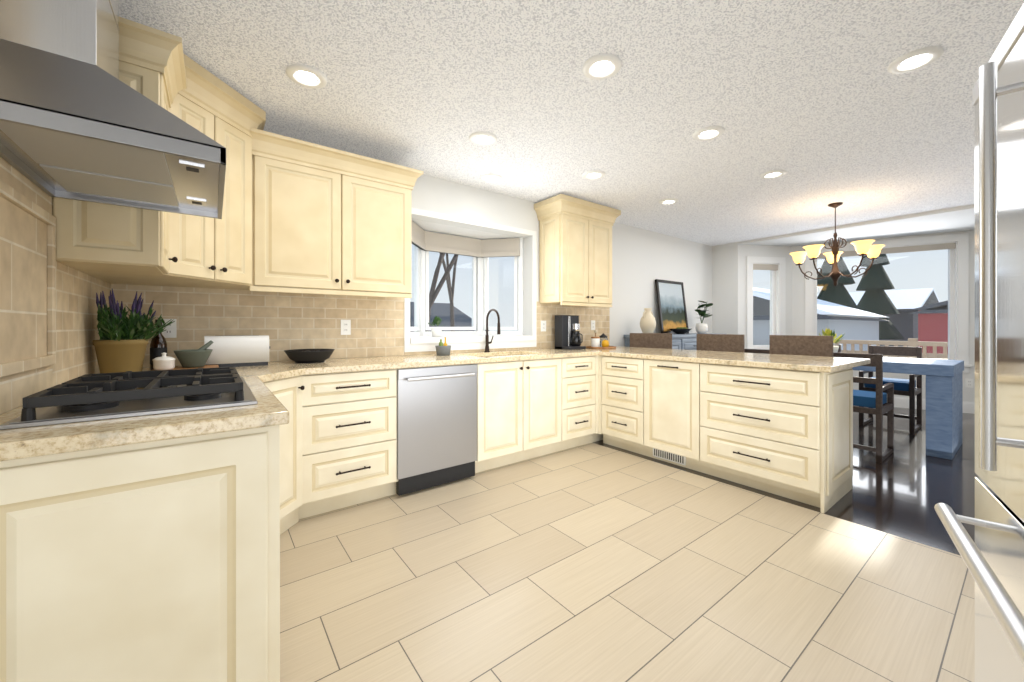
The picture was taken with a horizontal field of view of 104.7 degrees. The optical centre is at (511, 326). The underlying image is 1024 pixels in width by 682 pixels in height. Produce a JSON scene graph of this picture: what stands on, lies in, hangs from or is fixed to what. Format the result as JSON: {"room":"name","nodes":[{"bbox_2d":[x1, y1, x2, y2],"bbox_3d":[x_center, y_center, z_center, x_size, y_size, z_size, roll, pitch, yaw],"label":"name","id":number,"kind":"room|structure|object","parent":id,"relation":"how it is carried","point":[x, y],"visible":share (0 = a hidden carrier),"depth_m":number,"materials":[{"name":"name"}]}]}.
{"room":"kitchen and dining room","nodes":[
{"label":"kitchen and dining room","id":0,"kind":"room"},
{"bbox_2d":[292,175,711,360],"bbox_3d":[0.443,-0.078,4.429,7.300,2.470,0.150,0,0,-37],"label":"wall","id":1,"kind":"structure","parent":0,"point":[643,260],"depth_m":5.06,"materials":[{"name":"white paint"}]},
{"bbox_2d":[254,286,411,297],"bbox_3d":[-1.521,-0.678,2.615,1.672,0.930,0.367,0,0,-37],"label":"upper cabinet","id":2,"kind":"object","parent":1,"relation":"attached to","point":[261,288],"depth_m":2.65,"materials":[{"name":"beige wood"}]},
{"bbox_2d":[404,208,536,351],"bbox_3d":[-0.489,-0.393,3.962,1.450,1.240,0.590,0,0,-37],"label":"bay","id":3,"kind":"object","parent":1,"relation":"attached to","point":[480,248],"visible":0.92,"depth_m":4.07,"materials":[{"name":"white paint"}]},
{"bbox_2d":[428,316,443,336],"bbox_3d":[-0.696,-0.003,3.603,0.175,0.200,0.187,0,0,-37],"label":"plant","id":4,"kind":"object","parent":3,"relation":"on","point":[436,332],"visible":1,"depth_m":3.57,"materials":[{"name":"white ceramic"}]},
{"bbox_2d":[539,214,611,306],"bbox_3d":[0.705,-0.678,4.314,0.780,0.930,0.342,0,0,-37],"label":"upper cabinet","id":5,"kind":"object","parent":1,"relation":"attached to","point":[562,303],"depth_m":4.16,"materials":[{"name":"beige wood"}]},
{"bbox_2d":[119,0,1023,245],"bbox_3d":[2.393,-1.373,3.177,8.900,0.120,4.500,0,0,-37],"label":"ceiling","id":6,"kind":"structure","parent":0,"point":[820,103],"depth_m":2.24,"materials":[{"name":"white paint"}]},
{"bbox_2d":[286,64,327,88],"bbox_3d":[-1.075,-1.307,2.074,0.195,0.020,0.195,0,0,29],"label":"recessed light","id":7,"kind":"object","parent":6,"relation":"in","point":[305,72],"depth_m":2.06,"materials":[{"name":"white plastic"}]},
{"bbox_2d":[469,131,496,145],"bbox_3d":[-0.202,-1.307,2.760,0.195,0.020,0.195,0,0,-43],"label":"recessed light","id":8,"kind":"object","parent":6,"relation":"in","point":[481,136],"depth_m":2.74,"materials":[{"name":"white plastic"}]},
{"bbox_2d":[480,174,501,182],"bbox_3d":[-0.184,-1.307,3.498,0.195,0.020,0.195,0,0,29],"label":"recessed light","id":9,"kind":"object","parent":6,"relation":"in","point":[491,178],"depth_m":3.48,"materials":[{"name":"white"}]},
{"bbox_2d":[582,170,604,179],"bbox_3d":[0.706,-1.307,3.418,0.195,0.020,0.195,0,0,17],"label":"recessed light","id":10,"kind":"object","parent":6,"relation":"in","point":[592,173],"depth_m":3.40,"materials":[{"name":"white"}]},
{"bbox_2d":[582,53,621,79],"bbox_3d":[0.455,-1.307,1.998,0.195,0.020,0.195,0,0,29],"label":"recessed light","id":11,"kind":"object","parent":6,"relation":"in","point":[600,63],"depth_m":1.98,"materials":[{"name":"white plastic"}]},
{"bbox_2d":[659,198,678,204],"bbox_3d":[1.644,-1.307,4.144,0.195,0.020,0.195,0,0,14],"label":"recessed light","id":12,"kind":"object","parent":6,"relation":"in","point":[672,200],"depth_m":4.12,"materials":[{"name":"white plastic"}]},
{"bbox_2d":[692,126,724,140],"bbox_3d":[1.332,-1.307,2.683,0.195,0.020,0.195,0,0,14],"label":"recessed light","id":13,"kind":"object","parent":6,"relation":"in","point":[710,130],"depth_m":2.67,"materials":[{"name":"white plastic"}]},
{"bbox_2d":[760,169,786,178],"bbox_3d":[2.249,-1.307,3.404,0.195,0.020,0.195,0,0,-43],"label":"recessed light","id":14,"kind":"object","parent":6,"relation":"in","point":[770,174],"depth_m":3.39,"materials":[{"name":"white plastic"}]},
{"bbox_2d":[790,202,884,285],"bbox_3d":[3.452,-0.870,4.266,0.812,0.884,0.784,0,0,-37],"label":"chandelier","id":15,"kind":"object","parent":6,"relation":"hanging from","point":[863,248],"visible":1,"depth_m":4.19,"materials":[{"name":"brown metal"}]},
{"bbox_2d":[887,46,943,73],"bbox_3d":[1.983,-1.307,1.948,0.195,0.020,0.195,0,0,17],"label":"recessed light","id":16,"kind":"object","parent":6,"relation":"in","point":[916,56],"depth_m":1.94,"materials":[{"name":"white plastic"}]},
{"bbox_2d":[280,443,974,681],"bbox_3d":[0.293,1.187,1.588,3.633,0.060,4.500,0,0,-37],"label":"floor","id":17,"kind":"structure","parent":0,"point":[591,562],"depth_m":1.74,"materials":[{"name":"tile"}]},
{"bbox_2d":[0,425,291,681],"bbox_3d":[-1.295,0.719,1.452,0.630,0.876,1.261,0,0,-37],"label":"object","id":18,"kind":"object","parent":17,"relation":"on","point":[156,561],"depth_m":0.97,"materials":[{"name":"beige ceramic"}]},
{"bbox_2d":[0,366,327,460],"bbox_3d":[-1.165,0.262,1.502,0.898,0.037,1.220,0,0,-37],"label":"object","id":19,"kind":"object","parent":18,"relation":"on","point":[268,409],"depth_m":1.00,"materials":[{"name":"stone"}]},
{"bbox_2d":[0,367,256,429],"bbox_3d":[-1.226,0.206,1.380,0.510,0.072,0.760,0,0,-37],"label":"cooktop","id":20,"kind":"object","parent":19,"relation":"on","point":[92,397],"visible":1,"depth_m":1.15,"materials":[{"name":"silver metal"}]},
{"bbox_2d":[92,288,174,372],"bbox_3d":[-1.861,0.032,1.954,0.298,0.421,0.371,0,0,-37],"label":"plant","id":21,"kind":"object","parent":19,"relation":"on","point":[120,345],"visible":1,"depth_m":1.88,"materials":[{"name":"green plant"}]},
{"bbox_2d":[142,346,631,372],"bbox_3d":[-0.341,0.262,3.313,4.397,0.037,0.677,0,0,-37],"label":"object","id":22,"kind":"object","parent":18,"relation":"on","point":[337,365],"depth_m":2.92,"materials":[{"name":"stone"}]},
{"bbox_2d":[150,319,166,370],"bbox_3d":[-1.953,0.102,2.184,0.073,0.280,0.073,0,0,-37],"label":"oil bottle","id":23,"kind":"object","parent":22,"relation":"on","point":[158,345],"visible":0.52,"depth_m":2.16,"materials":[{"name":"brown glass"}]},
{"bbox_2d":[151,365,218,370],"bbox_3d":[-1.740,0.232,2.114,0.275,0.020,0.250,0,0,-37],"label":"cutting board","id":24,"kind":"object","parent":22,"relation":"on","point":[205,366],"visible":0.25,"depth_m":2.13,"materials":[{"name":"brown wood"}]},
{"bbox_2d":[153,353,174,369],"bbox_3d":[-1.782,0.178,2.025,0.088,0.088,0.088,0,0,-37],"label":"pot","id":25,"kind":"object","parent":24,"relation":"on","point":[164,362],"visible":1,"depth_m":2.00,"materials":[{"name":"white ceramic"}]},
{"bbox_2d":[174,340,213,367],"bbox_3d":[-1.737,0.150,2.159,0.171,0.143,0.168,0,0,-37],"label":"mortar","id":26,"kind":"object","parent":24,"relation":"on","point":[194,358],"visible":1,"depth_m":2.12,"materials":[{"name":"grey stone"}]},
{"bbox_2d":[204,335,269,366],"bbox_3d":[-1.690,0.149,2.443,0.332,0.186,0.175,0,0,-37],"label":"toaster","id":27,"kind":"object","parent":22,"relation":"on","point":[238,350],"visible":0.94,"depth_m":2.37,"materials":[{"name":"silver plastic"}]},
{"bbox_2d":[284,349,334,362],"bbox_3d":[-1.373,0.201,2.686,0.310,0.082,0.310,0,0,-37],"label":"bowl","id":28,"kind":"object","parent":22,"relation":"on","point":[308,355],"visible":1,"depth_m":2.59,"materials":[{"name":"black ceramic"}]},
{"bbox_2d":[435,336,450,355],"bbox_3d":[-0.577,0.163,3.325,0.136,0.158,0.134,0,0,-37],"label":"soap caddy","id":29,"kind":"object","parent":22,"relation":"on","point":[442,349],"visible":1,"depth_m":3.28,"materials":[{"name":"grey"}]},
{"bbox_2d":[484,309,499,351],"bbox_3d":[-0.164,0.039,3.658,0.099,0.406,0.233,0,0,-37],"label":"faucet","id":30,"kind":"object","parent":22,"relation":"on","point":[487,342],"visible":1,"depth_m":3.70,"materials":[{"name":"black metal"}]},
{"bbox_2d":[555,315,585,349],"bbox_3d":[0.628,0.062,4.226,0.250,0.360,0.235,0,0,-37],"label":"coffee maker","id":31,"kind":"object","parent":22,"relation":"on","point":[567,336],"visible":1,"depth_m":4.20,"materials":[{"name":"black plastic"}]},
{"bbox_2d":[586,330,615,348],"bbox_3d":[0.994,0.140,4.413,0.330,0.206,0.330,0,0,-37],"label":"tray","id":32,"kind":"object","parent":22,"relation":"on","point":[601,342],"visible":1,"depth_m":4.35,"materials":[{"name":"brown wood"}]},
{"bbox_2d":[292,355,623,525],"bbox_3d":[-0.392,0.719,3.143,4.110,0.876,0.887,0,0,-37],"label":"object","id":33,"kind":"object","parent":17,"relation":"on","point":[310,509],"depth_m":2.71,"materials":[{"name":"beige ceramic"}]},
{"bbox_2d":[396,364,476,495],"bbox_3d":[-0.515,0.713,2.823,0.618,0.848,0.116,0,0,-37],"label":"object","id":34,"kind":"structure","parent":33,"relation":"attached to","point":[436,426],"depth_m":2.80,"materials":[{"name":"silver metal"}]},
{"bbox_2d":[263,355,819,519],"bbox_3d":[0.232,0.662,2.298,2.873,0.762,1.774,0,0,-37],"label":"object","id":35,"kind":"object","parent":33,"relation":"attached to","point":[523,405],"visible":0.94,"depth_m":2.82,"materials":[{"name":"beige wood"}]},
{"bbox_2d":[624,357,852,512],"bbox_3d":[1.643,0.719,3.337,0.630,0.876,1.800,0,0,-37],"label":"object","id":36,"kind":"object","parent":17,"relation":"on","point":[836,388],"depth_m":2.62,"materials":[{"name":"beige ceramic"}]},
{"bbox_2d":[653,448,685,465],"bbox_3d":[1.327,1.097,3.348,0.010,0.080,0.300,0,0,-37],"label":"vent grille","id":37,"kind":"object","parent":36,"relation":"attached to","point":[671,457],"visible":0.96,"depth_m":3.34,"materials":[{"name":"white"}]},
{"bbox_2d":[600,347,870,372],"bbox_3d":[1.767,0.262,3.374,0.962,0.037,1.770,0,0,-37],"label":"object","id":38,"kind":"object","parent":36,"relation":"on","point":[776,361],"depth_m":2.98,"materials":[{"name":"stone"}]},
{"bbox_2d":[934,3,1023,681],"bbox_3d":[1.209,0.256,0.524,0.782,1.802,0.910,0,0,39],"label":"refrigerator","id":39,"kind":"object","parent":17,"relation":"on","point":[992,556],"visible":1,"depth_m":0.84,"materials":[{"name":"silver metal"}]},
{"bbox_2d":[712,242,737,333],"bbox_3d":[3.461,-0.078,6.366,0.150,2.470,0.400,0,0,-37],"label":"wall","id":40,"kind":"structure","parent":0,"point":[725,288],"depth_m":6.31,"materials":[{"name":"white paint"}]},
{"bbox_2d":[738,245,791,348],"bbox_3d":[4.014,-0.078,6.317,1.022,2.470,0.150,0,0,-9],"label":"wall","id":41,"kind":"structure","parent":0,"point":[744,251],"depth_m":6.20,"materials":[{"name":"white paint"}]},
{"bbox_2d":[747,256,785,349],"bbox_3d":[3.999,-0.313,6.278,0.720,1.560,0.168,0,0,-9],"label":"window","id":42,"kind":"structure","parent":41,"relation":"in","point":[776,266],"depth_m":6.27,"materials":[{"name":"white plastic"}]},
{"bbox_2d":[592,407,977,555],"bbox_3d":[3.862,1.187,4.287,5.317,0.060,4.500,0,0,-37],"label":"floor","id":43,"kind":"structure","parent":0,"point":[904,487],"depth_m":2.87,"materials":[{"name":"brown wood"}]},
{"bbox_2d":[630,333,671,348],"bbox_3d":[1.572,0.620,4.542,0.480,1.075,0.418,0,0,25],"label":"bar stool","id":44,"kind":"object","parent":43,"relation":"on","point":[654,340],"visible":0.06,"depth_m":4.70,"materials":[{"name":"brown fabric"}]},
{"bbox_2d":[625,337,683,349],"bbox_3d":[1.812,0.649,5.073,0.560,1.015,0.465,0,0,-37],"label":"sideboard","id":45,"kind":"object","parent":43,"relation":"on","point":[677,342],"depth_m":5.03,"materials":[{"name":"blue wood"}]},
{"bbox_2d":[640,308,655,332],"bbox_3d":[1.718,-0.061,4.998,0.210,0.335,0.198,0,0,-37],"label":"jug vase","id":46,"kind":"object","parent":45,"relation":"on","point":[647,322],"visible":0.9,"depth_m":4.93,"materials":[{"name":"beige ceramic"}]},
{"bbox_2d":[672,334,696,349],"bbox_3d":[2.286,0.649,5.432,0.630,1.015,0.465,0,0,-37],"label":"base cabinet","id":47,"kind":"object","parent":43,"relation":"on","point":[688,341],"depth_m":5.18,"materials":[{"name":"blue wood"}]},
{"bbox_2d":[655,279,688,333],"bbox_3d":[2.288,-0.273,5.637,0.680,0.758,0.122,0,0,-37],"label":"landscape picture","id":48,"kind":"object","parent":47,"relation":"on","point":[659,302],"visible":0.81,"depth_m":5.47,"materials":[{"name":"black wood"}]},
{"bbox_2d":[658,282,685,330],"bbox_3d":[2.285,-0.272,5.641,0.610,0.690,0.014,0,-7,-37],"label":"landscape","id":49,"kind":"object","parent":48,"relation":"attached to","point":[672,306],"visible":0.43,"depth_m":5.63,"materials":[{"name":"multicoloured paper"}]},
{"bbox_2d":[670,327,691,333],"bbox_3d":[2.302,0.059,5.402,0.300,0.094,0.300,0,0,-37],"label":"decorative bowl","id":50,"kind":"object","parent":47,"relation":"on","point":[680,330],"visible":1,"depth_m":5.32,"materials":[{"name":"black ceramic"}]},
{"bbox_2d":[680,333,716,336],"bbox_3d":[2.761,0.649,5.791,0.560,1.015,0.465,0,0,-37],"label":"base cabinet","id":51,"kind":"object","parent":43,"relation":"on","point":[689,334],"depth_m":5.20,"materials":[{"name":"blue wood"}]},
{"bbox_2d":[695,301,712,333],"bbox_3d":[2.831,-0.135,5.817,0.270,0.483,0.312,0,0,-37],"label":"plant","id":52,"kind":"object","parent":51,"relation":"on","point":[701,327],"visible":1,"depth_m":5.76,"materials":[{"name":"green plant"}]},
{"bbox_2d":[697,334,744,352],"bbox_3d":[2.017,0.620,4.021,0.418,1.075,0.480,0,0,-37],"label":"bar stool","id":53,"kind":"object","parent":43,"relation":"on","point":[723,342],"visible":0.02,"depth_m":4.11,"materials":[{"name":"brown fabric"}]},
{"bbox_2d":[745,349,768,353],"bbox_3d":[2.743,0.697,4.256,0.480,0.920,0.460,0,0,-37],"label":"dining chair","id":54,"kind":"object","parent":43,"relation":"on","point":[763,351],"depth_m":4.11,"materials":[{"name":"brown wood"}]},
{"bbox_2d":[769,335,832,356],"bbox_3d":[2.445,0.620,3.454,0.418,1.075,0.480,0,0,-37],"label":"bar stool","id":55,"kind":"object","parent":43,"relation":"on","point":[805,345],"visible":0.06,"depth_m":3.55,"materials":[{"name":"brown fabric"}]},
{"bbox_2d":[833,352,893,462],"bbox_3d":[3.183,0.697,3.674,0.480,0.920,0.460,0,0,-37],"label":"dining chair","id":56,"kind":"object","parent":43,"relation":"on","point":[880,401],"visible":0.56,"depth_m":3.44,"materials":[{"name":"brown wood"}]},
{"bbox_2d":[859,345,921,433],"bbox_3d":[4.380,0.697,4.579,0.480,0.920,0.460,0,0,-37],"label":"dining chair","id":57,"kind":"object","parent":43,"relation":"on","point":[905,387],"visible":0.75,"depth_m":4.54,"materials":[{"name":"brown wood"}]},
{"bbox_2d":[853,357,963,459],"bbox_3d":[3.588,0.747,4.381,0.840,0.820,1.820,0,0,-37],"label":"dining table","id":58,"kind":"object","parent":43,"relation":"on","point":[944,409],"visible":0.52,"depth_m":3.52,"materials":[{"name":"blue wood"}]},
{"bbox_2d":[819,328,843,351],"bbox_3d":[3.540,0.176,4.404,0.316,0.320,0.262,0,0,-37],"label":"potted plant","id":59,"kind":"object","parent":58,"relation":"on","point":[827,332],"visible":0.35,"depth_m":4.36,"materials":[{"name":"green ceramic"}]},
{"bbox_2d":[738,204,974,246],"bbox_3d":[5.282,-1.293,5.110,1.540,0.039,3.800,0,0,-37],"label":"ceiling","id":60,"kind":"structure","parent":0,"point":[957,219],"depth_m":5.20,"materials":[{"name":"white paint"}]},
{"bbox_2d":[792,230,974,401],"bbox_3d":[5.402,-0.078,5.801,2.121,2.470,0.150,0,0,33],"label":"wall","id":61,"kind":"structure","parent":0,"point":[798,302],"depth_m":5.58,"materials":[{"name":"white paint"}]},
{"bbox_2d":[805,233,971,372],"bbox_3d":[5.369,-0.313,5.779,1.790,1.860,0.168,0,0,33],"label":"window","id":62,"kind":"structure","parent":61,"relation":"in","point":[956,246],"depth_m":5.46,"materials":[{"name":"white plastic"}]},
{"bbox_2d":[894,397,974,413],"bbox_3d":[5.509,1.082,5.282,0.970,0.150,3.799,0,0,-37],"label":"baseboard","id":63,"kind":"structure","parent":61,"relation":"attached to","point":[903,402],"depth_m":5.11,"materials":[{"name":"white"}]},
{"bbox_2d":[965,379,972,387],"bbox_3d":[6.088,0.757,5.261,0.072,0.116,0.009,0,0,33],"label":"electrical outlet","id":64,"kind":"object","parent":61,"relation":"attached to","point":[968,383],"visible":1,"depth_m":5.26,"materials":[{"name":"white plastic"}]},
{"bbox_3d":[-1.096,-0.078,0.538,0.150,2.470,4.200,0,0,-37],"label":"wall","id":65,"kind":"structure","parent":0,"visible":0},
{"bbox_2d":[0,157,119,413],"bbox_3d":[-1.717,-0.534,1.503,0.023,1.554,1.890,0,0,-37],"label":"tile backsplash","id":66,"kind":"structure","parent":65,"relation":"attached to","point":[48,320],"depth_m":1.31,"materials":[{"name":"tile"}]},
{"bbox_2d":[56,155,258,290],"bbox_3d":[-1.619,-0.678,1.897,0.649,0.930,0.660,0,0,-37],"label":"upper cabinet","id":67,"kind":"object","parent":66,"relation":"attached to","point":[119,273],"depth_m":2.01,"materials":[{"name":"beige wood"}]},
{"bbox_2d":[119,17,620,225],"bbox_3d":[-0.335,-1.161,3.050,4.094,0.256,1.105,0,0,-37],"label":"crown molding","id":68,"kind":"structure","parent":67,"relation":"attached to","point":[154,49],"depth_m":2.31,"materials":[{"name":"beige wood"}]},
{"bbox_2d":[0,0,225,218],"bbox_3d":[-1.231,-0.886,1.269,0.493,0.847,0.730,0,0,-37],"label":"range hood","id":69,"kind":"object","parent":65,"relation":"attached to","point":[80,120],"visible":1,"depth_m":1.08,"materials":[{"name":"silver metal"}]},
{"bbox_2d":[120,284,609,366],"bbox_3d":[-0.545,-0.010,3.581,4.400,0.506,0.009,0,0,-37],"label":"tile backsplash","id":70,"kind":"structure","parent":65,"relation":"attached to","point":[291,321],"depth_m":2.83,"materials":[{"name":"tile"}]},
{"bbox_2d":[162,319,176,337],"bbox_3d":[-2.087,0.012,2.403,0.072,0.116,0.009,0,0,-37],"label":"electrical outlet","id":71,"kind":"object","parent":70,"relation":"attached to","point":[170,331],"visible":0.71,"depth_m":2.41,"materials":[{"name":"white plastic"}]},
{"bbox_2d":[341,320,350,334],"bbox_3d":[-1.270,0.007,3.021,0.072,0.116,0.009,0,0,-37],"label":"electrical outlet","id":72,"kind":"object","parent":70,"relation":"attached to","point":[345,327],"visible":1,"depth_m":3.02,"materials":[{"name":"white plastic"}]},
{"bbox_2d":[541,321,545,330],"bbox_3d":[0.337,-0.003,4.237,0.072,0.116,0.009,0,0,-37],"label":"electrical outlet","id":73,"kind":"object","parent":70,"relation":"attached to","point":[543,325],"visible":1,"depth_m":4.24,"materials":[{"name":"white plastic"}]},
{"bbox_2d":[591,320,594,329],"bbox_3d":[0.968,-0.013,4.714,0.072,0.116,0.009,0,0,-37],"label":"electrical outlet","id":74,"kind":"object","parent":70,"relation":"attached to","point":[592,324],"visible":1,"depth_m":4.71,"materials":[{"name":"white plastic"}]},
{"label":"outside","id":75,"kind":"structure","parent":0,"visible":0},
{"bbox_2d":[835,338,947,358],"bbox_3d":[7.071,0.847,6.275,3.400,1.220,6.100,0,0,-37],"label":"railing","id":76,"kind":"object","parent":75,"point":[887,343],"depth_m":7.86,"materials":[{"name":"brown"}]},
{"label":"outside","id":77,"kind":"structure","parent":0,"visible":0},
{"bbox_2d":[410,302,488,331],"bbox_3d":[-9.776,0.357,20.428,14.700,3.600,10.700,0,0,-37],"label":"neighbour","id":78,"kind":"structure","parent":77,"point":[457,313],"depth_m":22.09,"materials":[{"name":"grey"}]},
{"bbox_2d":[753,287,887,350],"bbox_3d":[12.874,0.107,20.319,8.700,4.100,8.200,0,0,-37],"label":"garage","id":79,"kind":"structure","parent":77,"point":[759,301],"depth_m":16.67,"materials":[{"name":"grey"}]},
{"bbox_2d":[817,288,939,346],"bbox_3d":[30.163,-0.443,35.588,12.700,5.200,10.700,0,0,-37],"label":"house","id":80,"kind":"structure","parent":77,"point":[900,327],"depth_m":29.04,"materials":[{"name":"grey"}]},
{"bbox_2d":[908,300,947,353],"bbox_3d":[28.176,-0.143,19.980,10.700,4.600,10.200,0,0,-37],"label":"house","id":81,"kind":"structure","parent":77,"point":[928,312],"depth_m":20.25,"materials":[{"name":"red"}]},
{"bbox_3d":[11.604,2.382,25.314,110.000,0.050,100.000,0,0,-37],"label":"yard","id":82,"kind":"structure","parent":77,"visible":0},
{"bbox_2d":[425,253,903,338],"bbox_3d":[19.050,-5.269,16.156,43.572,15.269,41.924,0,0,-37],"label":"trees","id":83,"kind":"object","parent":82,"relation":"on","point":[864,286],"depth_m":25.98,"materials":[{"name":"brown plant"}]},
{"bbox_2d":[841,350,947,358],"bbox_3d":[17.123,1.582,5.666,0.100,1.550,42.000,0,0,-37],"label":"fence","id":84,"kind":"object","parent":82,"relation":"on","point":[928,354],"depth_m":11.89,"materials":[{"name":"beige wood"}]}
]}

